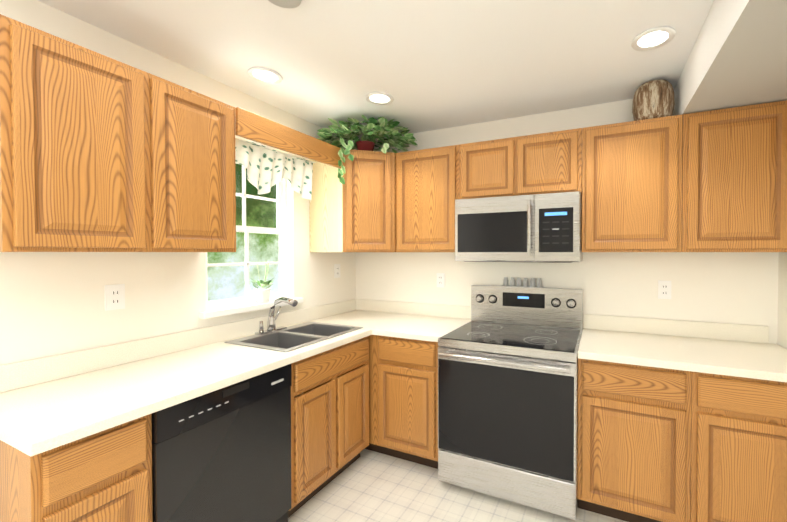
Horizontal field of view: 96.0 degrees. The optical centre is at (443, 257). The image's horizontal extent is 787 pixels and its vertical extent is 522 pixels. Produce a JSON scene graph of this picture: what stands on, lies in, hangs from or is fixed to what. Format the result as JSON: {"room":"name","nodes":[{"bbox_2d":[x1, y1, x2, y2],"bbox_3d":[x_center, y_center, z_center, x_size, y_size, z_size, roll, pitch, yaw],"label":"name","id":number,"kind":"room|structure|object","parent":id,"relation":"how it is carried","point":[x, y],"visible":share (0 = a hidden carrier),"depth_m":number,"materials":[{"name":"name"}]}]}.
{"room":"kitchen","nodes":[
{"label":"kitchen","id":0,"kind":"room"},
{"bbox_2d":[0,0,355,397],"bbox_3d":[-1.941,0.204,0.881,0.150,2.440,5.200,0,1,24],"label":"wall","id":1,"kind":"structure","parent":0,"point":[52,303],"depth_m":1.65,"materials":[{"name":"white paint"}]},
{"bbox_2d":[105,284,124,310],"bbox_3d":[-1.521,0.183,1.625,0.008,0.116,0.072,0,1,24],"label":"electrical outlet","id":2,"kind":"object","parent":1,"relation":"attached to","point":[115,297],"visible":1,"depth_m":1.62,"materials":[{"name":"white plastic"}]},
{"bbox_2d":[0,14,235,251],"bbox_3d":[-1.381,-0.402,1.537,0.324,0.757,0.789,0,1,24],"label":"upper cabinet","id":3,"kind":"object","parent":1,"relation":"attached to","point":[99,152],"visible":1,"depth_m":1.34,"materials":[{"name":"brown wood"}]},
{"bbox_2d":[235,107,341,168],"bbox_3d":[-0.919,-0.717,2.203,0.020,0.145,0.807,0,1,24],"label":"valance board","id":4,"kind":"object","parent":3,"relation":"attached to","point":[257,128],"visible":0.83,"depth_m":2.09,"materials":[{"name":"brown wood"}]},
{"bbox_2d":[235,137,314,201],"bbox_3d":[-1.016,-0.505,2.130,0.056,0.274,0.585,0,1,24],"label":"fabric valance","id":5,"kind":"object","parent":4,"relation":"hanging from","point":[268,168],"visible":0.94,"depth_m":2.08,"materials":[{"name":"white fabric"}]},
{"bbox_2d":[199,165,302,318],"bbox_3d":[-1.259,-0.170,2.297,0.165,1.012,0.710,0,1,24],"label":"window","id":6,"kind":"structure","parent":1,"relation":"in","point":[283,200],"depth_m":2.43,"materials":[{"name":"white paint"}]},
{"bbox_2d":[250,263,273,302],"bbox_3d":[-1.201,0.158,2.338,0.127,0.286,0.162,0,1,24],"label":"potted plant","id":7,"kind":"object","parent":6,"relation":"on","point":[262,294],"visible":1,"depth_m":2.32,"materials":[{"name":"white ceramic"}]},
{"bbox_2d":[334,264,339,277],"bbox_3d":[-0.909,0.115,2.993,0.008,0.116,0.072,0,1,24],"label":"electrical outlet","id":8,"kind":"object","parent":1,"relation":"attached to","point":[336,270],"visible":1,"depth_m":2.98,"materials":[{"name":"white plastic"}]},
{"bbox_2d":[309,149,395,251],"bbox_3d":[-0.641,-0.420,2.832,0.617,0.757,0.557,0,1,24],"label":"upper cabinet","id":9,"kind":"object","parent":1,"relation":"attached to","point":[356,212],"visible":0.85,"depth_m":2.61,"materials":[{"name":"brown wood"}]},
{"bbox_2d":[317,115,417,183],"bbox_3d":[-0.593,-0.782,2.757,0.843,0.516,0.677,0,1,24],"label":"ivy plant","id":10,"kind":"object","parent":9,"relation":"on","point":[396,139],"visible":0.94,"depth_m":2.65,"materials":[{"name":"green plant"}]},
{"bbox_2d":[38,0,713,141],"bbox_3d":[-0.512,-1.058,0.225,3.280,0.100,5.500,0,1,24],"label":"ceiling","id":11,"kind":"structure","parent":0,"point":[428,65],"depth_m":1.74,"materials":[{"name":"white paint"}]},
{"bbox_2d":[247,67,282,83],"bbox_3d":[-1.008,-1.025,1.981,0.180,0.011,0.180,0,1,24],"label":"recessed light","id":12,"kind":"object","parent":11,"relation":"in","point":[264,75],"visible":0.98,"depth_m":1.98,"materials":[{"name":"white plastic"}]},
{"bbox_2d":[268,0,301,7],"bbox_3d":[-0.623,-1.008,1.349,0.150,0.030,0.150,0,1,24],"label":"ceiling detector","id":13,"kind":"object","parent":11,"relation":"attached to","point":[288,3],"visible":0.96,"depth_m":1.37,"materials":[{"name":"grey plastic"}]},
{"bbox_2d":[366,92,393,104],"bbox_3d":[-0.417,-1.029,2.275,0.180,0.011,0.180,0,1,24],"label":"recessed light","id":14,"kind":"object","parent":11,"relation":"in","point":[379,98],"visible":0.98,"depth_m":2.28,"materials":[{"name":"white plastic"}]},
{"bbox_2d":[631,26,675,50],"bbox_3d":[0.976,-1.020,1.642,0.180,0.011,0.180,0,1,24],"label":"recessed light","id":15,"kind":"object","parent":11,"relation":"in","point":[653,38],"visible":1,"depth_m":1.64,"materials":[{"name":"white plastic"}]},
{"bbox_2d":[288,449,626,521],"bbox_3d":[-0.512,1.482,0.260,3.280,0.100,5.500,0,1,24],"label":"floor","id":16,"kind":"structure","parent":0,"point":[367,485],"depth_m":2.03,"materials":[{"name":"tile"}]},
{"bbox_2d":[0,414,152,521],"bbox_3d":[-1.364,0.981,1.243,0.611,0.875,0.292,0,1,24],"label":"base cabinet","id":17,"kind":"object","parent":16,"relation":"on","point":[104,476],"visible":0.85,"depth_m":1.08,"materials":[{"name":"brown wood"}]},
{"bbox_2d":[151,364,291,521],"bbox_3d":[-1.165,0.976,1.644,0.591,0.871,0.594,0,1,24],"label":"dishwasher","id":18,"kind":"object","parent":16,"relation":"on","point":[222,454],"visible":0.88,"depth_m":1.49,"materials":[{"name":"black plastic"}]},
{"bbox_2d":[288,336,368,517],"bbox_3d":[-0.919,0.968,2.238,0.611,0.875,0.684,0,1,24],"label":"base cabinet","id":19,"kind":"object","parent":16,"relation":"on","point":[329,424],"visible":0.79,"depth_m":2.05,"materials":[{"name":"brown wood"}]},
{"bbox_2d":[365,335,438,468],"bbox_3d":[-0.410,0.961,2.718,1.147,0.875,0.611,0,1,24],"label":"base cabinet","id":20,"kind":"object","parent":16,"relation":"on","point":[403,398],"visible":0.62,"depth_m":2.33,"materials":[{"name":"brown wood"}]},
{"bbox_2d":[0,301,413,455],"bbox_3d":[-0.957,0.462,2.086,0.660,0.138,2.199,0,1,24],"label":"countertop","id":21,"kind":"structure","parent":20,"relation":"on","point":[51,402],"depth_m":1.45,"materials":[{"name":"laminate"}]},
{"bbox_2d":[255,297,297,334],"bbox_3d":[-1.038,0.368,2.249,0.242,0.231,0.200,0,1,24],"label":"faucet","id":22,"kind":"object","parent":21,"relation":"on","point":[271,326],"visible":1,"depth_m":2.27,"materials":[{"name":"silver metal"}]},
{"bbox_2d":[224,322,362,351],"bbox_3d":[-0.913,0.575,2.229,0.485,0.181,0.656,0,1,24],"label":"sink","id":23,"kind":"object","parent":21,"relation":"in","point":[293,337],"visible":0.46,"depth_m":2.24,"materials":[{"name":"silver metal"}]},
{"bbox_2d":[320,299,399,310],"bbox_3d":[-0.652,0.452,2.803,0.390,0.138,0.639,0,1,24],"label":"backsplash","id":24,"kind":"structure","parent":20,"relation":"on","point":[353,304],"depth_m":3.11,"materials":[{"name":"laminate"}]},
{"bbox_2d":[376,303,470,341],"bbox_3d":[-0.115,0.456,2.563,0.487,0.138,0.639,0,1,24],"label":"countertop","id":25,"kind":"structure","parent":20,"relation":"on","point":[416,321],"depth_m":2.70,"materials":[{"name":"laminate"}]},
{"bbox_2d":[438,285,582,519],"bbox_3d":[0.447,0.812,2.256,0.790,1.185,0.743,0,1,24],"label":"range","id":26,"kind":"object","parent":16,"relation":"on","point":[507,394],"visible":1,"depth_m":1.99,"materials":[{"name":"silver metal"}]},
{"bbox_2d":[501,277,543,287],"bbox_3d":[0.571,0.182,2.560,0.300,0.067,0.060,0,1,24],"label":"spice jars","id":27,"kind":"object","parent":26,"relation":"on","point":[525,282],"visible":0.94,"depth_m":2.54,"materials":[{"name":"grey plastic"}]},
{"bbox_2d":[577,358,786,521],"bbox_3d":[1.310,0.972,1.949,1.033,0.875,0.611,0,1,24],"label":"base cabinet","id":28,"kind":"object","parent":16,"relation":"on","point":[655,444],"visible":0.9,"depth_m":1.70,"materials":[{"name":"brown wood"}]},
{"bbox_2d":[577,314,786,381],"bbox_3d":[1.305,0.464,1.932,1.033,0.138,0.632,0,1,24],"label":"countertop","id":29,"kind":"structure","parent":28,"relation":"on","point":[740,350],"depth_m":1.95,"materials":[{"name":"laminate"}]},
{"bbox_2d":[355,99,778,343],"bbox_3d":[0.580,0.179,2.684,3.280,2.440,0.150,0,1,24],"label":"wall","id":30,"kind":"structure","parent":0,"point":[732,287],"depth_m":2.38,"materials":[{"name":"white paint"}]},
{"bbox_2d":[396,145,458,251],"bbox_3d":[-0.074,-0.418,2.706,0.518,0.757,0.324,0,1,24],"label":"upper cabinet","id":31,"kind":"object","parent":30,"relation":"attached to","point":[427,187],"visible":0.9,"depth_m":2.55,"materials":[{"name":"brown wood"}]},
{"bbox_2d":[437,273,444,287],"bbox_3d":[-0.027,0.186,2.869,0.072,0.116,0.008,0,1,24],"label":"electrical outlet","id":32,"kind":"object","parent":30,"relation":"attached to","point":[440,279],"visible":1,"depth_m":2.87,"materials":[{"name":"white plastic"}]},
{"bbox_2d":[459,128,581,198],"bbox_3d":[0.531,-0.596,2.433,0.802,0.393,0.324,0,1,24],"label":"upper cabinet","id":33,"kind":"object","parent":30,"relation":"attached to","point":[548,162],"visible":0.96,"depth_m":2.27,"materials":[{"name":"brown wood"}]},
{"bbox_2d":[455,191,582,262],"bbox_3d":[0.504,-0.183,2.379,0.794,0.425,0.452,0,1,24],"label":"microwave","id":34,"kind":"object","parent":33,"relation":"attached to","point":[546,227],"visible":1,"depth_m":2.20,"materials":[{"name":"silver metal"}]},
{"bbox_2d":[582,114,682,251],"bbox_3d":[1.133,-0.410,2.166,0.514,0.757,0.324,0,1,24],"label":"upper cabinet","id":35,"kind":"object","parent":30,"relation":"attached to","point":[631,186],"visible":1,"depth_m":2.01,"materials":[{"name":"brown wood"}]},
{"bbox_2d":[632,79,674,120],"bbox_3d":[1.235,-0.908,2.075,0.216,0.237,0.216,0,1,24],"label":"decorative basket","id":36,"kind":"object","parent":35,"relation":"on","point":[653,99],"visible":0.88,"depth_m":1.99,"materials":[{"name":"brown wood"}]},
{"bbox_2d":[658,280,670,298],"bbox_3d":[1.401,0.205,2.230,0.072,0.116,0.008,0,1,24],"label":"electrical outlet","id":37,"kind":"object","parent":30,"relation":"attached to","point":[664,289],"visible":1,"depth_m":2.23,"materials":[{"name":"white plastic"}]},
{"bbox_2d":[681,100,786,251],"bbox_3d":[1.586,-0.408,1.963,0.474,0.757,0.324,0,1,24],"label":"upper cabinet","id":38,"kind":"object","parent":30,"relation":"attached to","point":[734,179],"visible":0.94,"depth_m":1.82,"materials":[{"name":"brown wood"}]},
{"bbox_2d":[673,0,786,115],"bbox_3d":[0.978,-0.891,0.547,0.520,0.241,3.400,0,1,24],"label":"soffit","id":39,"kind":"structure","parent":0,"point":[737,57],"depth_m":1.45,"materials":[{"name":"white paint"}]},
{"bbox_2d":[777,252,786,348],"bbox_3d":[0.917,0.221,-0.397,0.150,2.440,5.200,0,1,24],"label":"wall","id":40,"kind":"structure","parent":0,"point":[782,303],"depth_m":1.96,"materials":[{"name":"white paint"}]},
{"label":"outside","id":41,"kind":"structure","parent":0,"visible":0},
{"bbox_2d":[207,163,278,300],"bbox_3d":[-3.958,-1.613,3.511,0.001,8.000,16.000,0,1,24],"label":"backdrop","id":42,"kind":"structure","parent":41,"point":[227,273],"depth_m":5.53,"materials":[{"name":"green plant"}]}
]}

